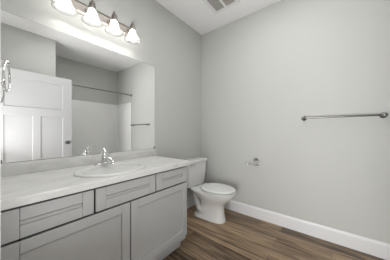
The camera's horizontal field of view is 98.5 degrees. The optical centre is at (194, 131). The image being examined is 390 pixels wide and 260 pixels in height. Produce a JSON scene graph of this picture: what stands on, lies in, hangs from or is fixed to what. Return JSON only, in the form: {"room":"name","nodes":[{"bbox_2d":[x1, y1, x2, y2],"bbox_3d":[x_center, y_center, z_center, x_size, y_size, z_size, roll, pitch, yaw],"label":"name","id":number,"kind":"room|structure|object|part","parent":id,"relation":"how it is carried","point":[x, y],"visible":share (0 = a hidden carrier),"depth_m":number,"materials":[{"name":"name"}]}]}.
{"room":"bathroom","nodes":[
{"label":"bathroom","id":0,"kind":"room"},
{"bbox_2d":[0,0,200,197],"bbox_3d":[-0.632,-0.223,1.939,0.100,2.740,2.452,0,0,38],"label":"wall","id":1,"kind":"structure","parent":0,"point":[163,41],"depth_m":2.11,"materials":[{"name":"grey paint"}]},
{"bbox_2d":[0,9,154,163],"bbox_3d":[-0.868,-0.286,1.552,0.011,0.989,1.230,0,0,38],"label":"wall mirror","id":2,"kind":"object","parent":1,"relation":"attached to","point":[68,95],"visible":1,"depth_m":1.35,"materials":[{"name":"clear glass"}]},
{"bbox_2d":[0,149,156,176],"bbox_3d":[-0.869,0.251,1.535,0.028,0.082,1.279,0,0,38],"label":"backsplash","id":3,"kind":"structure","parent":1,"relation":"attached to","point":[17,168],"depth_m":1.31,"materials":[{"name":"stone"}]},
{"bbox_2d":[51,0,135,37],"bbox_3d":[-0.808,-0.997,1.470,0.209,0.192,0.704,0,0,38],"label":"vanity light","id":4,"kind":"object","parent":1,"relation":"attached to","point":[90,11],"visible":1,"depth_m":1.50,"materials":[{"name":"white glass"}]},
{"bbox_3d":[-0.959,-0.967,1.240,0.056,0.073,0.056,0,0,38],"label":"bulb","id":5,"kind":"part","parent":4,"relation":"part of","materials":[{"name":"white glass"}]},
{"bbox_3d":[-0.845,-0.967,1.383,0.056,0.073,0.056,0,0,38],"label":"bulb","id":6,"kind":"part","parent":4,"relation":"part of","materials":[{"name":"white glass"}]},
{"bbox_3d":[-0.732,-0.967,1.525,0.056,0.073,0.056,0,0,38],"label":"bulb","id":7,"kind":"part","parent":4,"relation":"part of","materials":[{"name":"white glass"}]},
{"bbox_3d":[-0.619,-0.967,1.667,0.056,0.073,0.056,0,0,38],"label":"bulb","id":8,"kind":"part","parent":4,"relation":"part of","materials":[{"name":"white glass"}]},
{"bbox_2d":[187,196,194,208],"bbox_3d":[-0.212,1.076,2.375,0.016,0.142,1.014,0,0,38],"label":"baseboard","id":9,"kind":"structure","parent":1,"relation":"attached to","point":[190,201],"depth_m":2.54,"materials":[{"name":"white paint"}]},
{"bbox_2d":[155,0,279,34],"bbox_3d":[-0.011,-1.643,0.392,4.000,0.100,4.100,0,0,38],"label":"ceiling","id":10,"kind":"structure","parent":0,"point":[196,14],"depth_m":2.24,"materials":[{"name":"white paint"}]},
{"bbox_2d":[202,0,239,13],"bbox_3d":[0.314,-1.585,2.041,0.345,0.013,0.325,0,0,38],"label":"ceiling vent","id":11,"kind":"object","parent":10,"relation":"in","point":[217,6],"visible":1,"depth_m":2.09,"materials":[{"name":"white paint"}]},
{"bbox_3d":[0.257,-1.585,2.086,0.112,0.007,0.241,0,0,38],"label":"louver panel","id":12,"kind":"part","parent":11,"relation":"part of","materials":[{"name":"white metal"}]},
{"bbox_3d":[0.370,-1.585,1.996,0.112,0.007,0.241,0,0,38],"label":"louver panel","id":13,"kind":"part","parent":11,"relation":"part of","materials":[{"name":"white metal"}]},
{"bbox_2d":[163,201,384,259],"bbox_3d":[-0.011,1.187,0.392,4.000,0.080,4.100,0,0,38],"label":"floor","id":14,"kind":"structure","parent":0,"point":[241,237],"depth_m":1.72,"materials":[{"name":"brown wood"}]},
{"bbox_2d":[0,166,186,259],"bbox_3d":[-0.677,0.741,1.338,0.571,0.812,1.208,0,0,38],"label":"vanity cabinet","id":15,"kind":"object","parent":14,"relation":"on","point":[145,217],"visible":0.99,"depth_m":1.05,"materials":[{"name":"grey paint"}]},
{"bbox_3d":[-0.713,0.413,0.851,0.010,0.017,0.242,0,0,38],"label":"drawer","id":16,"kind":"part","parent":15,"relation":"part of","materials":[{"name":"grey paint"}]},
{"bbox_3d":[-0.712,0.372,0.850,0.019,0.057,0.243,0,0,38],"label":"rail","id":17,"kind":"part","parent":15,"relation":"part of","materials":[{"name":"grey paint"}]},
{"bbox_3d":[-0.712,0.452,0.850,0.019,0.057,0.243,0,0,38],"label":"rail","id":18,"kind":"part","parent":15,"relation":"part of","materials":[{"name":"grey paint"}]},
{"bbox_3d":[-0.642,0.746,0.941,0.010,0.384,0.471,0,0,38],"label":"door","id":19,"kind":"part","parent":15,"relation":"part of","materials":[{"name":"grey paint"}]},
{"bbox_3d":[-0.640,0.521,0.940,0.019,0.057,0.473,0,0,38],"label":"rail","id":20,"kind":"part","parent":15,"relation":"part of","materials":[{"name":"grey paint"}]},
{"bbox_2d":[0,149,190,210],"bbox_3d":[-0.651,0.271,1.362,0.586,0.121,1.279,0,0,38],"label":"countertop","id":21,"kind":"structure","parent":15,"relation":"on","point":[27,182],"depth_m":1.10,"materials":[{"name":"stone"}]},
{"bbox_2d":[94,148,114,165],"bbox_3d":[-0.706,0.211,1.367,0.192,0.134,0.156,0,0,38],"label":"faucet","id":22,"kind":"object","parent":21,"relation":"on","point":[105,159],"visible":1,"depth_m":1.38,"materials":[{"name":"silver metal"}]},
{"bbox_3d":[-0.755,0.270,1.406,0.054,0.016,0.156,0,0,38],"label":"plate","id":23,"kind":"part","parent":22,"relation":"part of","materials":[{"name":"silver metal"}]},
{"bbox_3d":[-0.758,0.172,1.408,0.059,0.056,0.052,0,0,38],"label":"lever","id":24,"kind":"part","parent":22,"relation":"part of","materials":[{"name":"silver metal"}]},
{"bbox_3d":[-0.694,0.232,1.357,0.159,0.058,0.038,0,0,38],"label":"spout","id":25,"kind":"part","parent":22,"relation":"part of","materials":[{"name":"silver metal"}]},
{"bbox_2d":[73,162,145,177],"bbox_3d":[-0.628,0.358,1.289,0.416,0.160,0.504,0,0,38],"label":"sink","id":26,"kind":"object","parent":21,"relation":"in","point":[120,168],"visible":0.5,"depth_m":1.26,"materials":[{"name":"ceramic"}]},
{"bbox_3d":[-0.457,0.372,1.171,0.019,0.057,0.320,0,0,38],"label":"rail","id":27,"kind":"part","parent":15,"relation":"part of","materials":[{"name":"grey paint"}]},
{"bbox_3d":[-0.458,0.413,1.172,0.010,0.017,0.318,0,0,38],"label":"drawer","id":28,"kind":"part","parent":15,"relation":"part of","materials":[{"name":"grey paint"}]},
{"bbox_3d":[-0.457,0.452,1.171,0.019,0.057,0.320,0,0,38],"label":"rail","id":29,"kind":"part","parent":15,"relation":"part of","materials":[{"name":"grey paint"}]},
{"bbox_3d":[-0.270,0.746,1.409,0.010,0.384,0.470,0,0,38],"label":"door","id":30,"kind":"part","parent":15,"relation":"part of","materials":[{"name":"grey paint"}]},
{"bbox_3d":[-0.268,0.521,1.408,0.019,0.057,0.472,0,0,38],"label":"rail","id":31,"kind":"part","parent":15,"relation":"part of","materials":[{"name":"grey paint"}]},
{"bbox_3d":[-0.268,0.969,1.408,0.019,0.057,0.472,0,0,38],"label":"rail","id":32,"kind":"part","parent":15,"relation":"part of","materials":[{"name":"grey paint"}]},
{"bbox_3d":[-0.685,1.030,1.344,0.551,0.035,1.172,0,0,38],"label":"panel","id":33,"kind":"part","parent":15,"relation":"part of","materials":[{"name":"grey paint"}]},
{"bbox_3d":[-0.201,0.413,1.496,0.010,0.017,0.250,0,0,38],"label":"drawer","id":34,"kind":"part","parent":15,"relation":"part of","materials":[{"name":"grey paint"}]},
{"bbox_3d":[-0.200,0.372,1.495,0.019,0.057,0.251,0,0,38],"label":"rail","id":35,"kind":"part","parent":15,"relation":"part of","materials":[{"name":"grey paint"}]},
{"bbox_3d":[-0.200,0.452,1.495,0.019,0.057,0.251,0,0,38],"label":"rail","id":36,"kind":"part","parent":15,"relation":"part of","materials":[{"name":"grey paint"}]},
{"bbox_2d":[183,157,235,223],"bbox_3d":[0.187,0.775,2.264,0.750,0.744,0.472,0,0,38],"label":"toilet","id":37,"kind":"object","parent":14,"relation":"on","point":[213,197],"visible":0.96,"depth_m":2.18,"materials":[{"name":"white ceramic"}]},
{"bbox_3d":[-0.024,0.421,2.431,0.212,0.036,0.472,0,0,38],"label":"tank lid","id":38,"kind":"part","parent":37,"relation":"part of","materials":[{"name":"white ceramic"}]},
{"bbox_3d":[-0.028,0.603,2.434,0.186,0.327,0.444,0,0,38],"label":"tank","id":39,"kind":"part","parent":37,"relation":"part of","materials":[{"name":"white ceramic"}]},
{"bbox_3d":[0.208,0.960,2.246,0.664,0.374,0.348,0,0,38],"label":"bowl","id":40,"kind":"part","parent":37,"relation":"part of","materials":[{"name":"white ceramic"}]},
{"bbox_3d":[0.299,0.764,2.174,0.462,0.018,0.376,0,0,38],"label":"seat","id":41,"kind":"part","parent":37,"relation":"part of","materials":[{"name":"white plastic"}]},
{"bbox_3d":[0.298,0.742,2.175,0.456,0.031,0.368,0,0,38],"label":"lid","id":42,"kind":"part","parent":37,"relation":"part of","materials":[{"name":"white plastic"}]},
{"bbox_2d":[201,0,389,243],"bbox_3d":[1.291,-0.223,1.912,2.945,2.740,0.100,0,0,38],"label":"wall","id":43,"kind":"structure","parent":0,"point":[280,63],"depth_m":1.89,"materials":[{"name":"grey paint"}]},
{"bbox_2d":[247,158,258,165],"bbox_3d":[0.771,0.398,2.213,0.169,0.096,0.076,0,0,38],"label":"toilet paper holder","id":44,"kind":"object","parent":43,"relation":"attached to","point":[255,159],"visible":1,"depth_m":2.19,"materials":[{"name":"metal"}]},
{"bbox_2d":[224,200,389,259],"bbox_3d":[0.936,1.076,2.120,2.130,0.142,0.016,0,0,38],"label":"baseboard","id":45,"kind":"structure","parent":43,"relation":"attached to","point":[376,248],"depth_m":1.80,"materials":[{"name":"white paint"}]},
{"bbox_2d":[301,112,387,120],"bbox_3d":[1.442,-0.144,1.677,0.655,0.052,0.080,0,0,38],"label":"towel bar","id":46,"kind":"object","parent":43,"relation":"attached to","point":[383,114],"visible":1,"depth_m":1.60,"materials":[{"name":"metal"}]},
{"bbox_3d":[0.011,-0.223,-0.063,3.400,2.740,0.120,0,0,38],"label":"wall","id":47,"kind":"structure","parent":0,"visible":0},
{"bbox_2d":[0,59,10,91],"bbox_3d":[-1.022,-0.303,0.886,0.154,0.185,0.079,0,0,38],"label":"towel ring","id":48,"kind":"object","parent":47,"relation":"attached to","point":[5,62],"visible":1,"depth_m":0.89,"materials":[{"name":"silver metal"}]}
]}

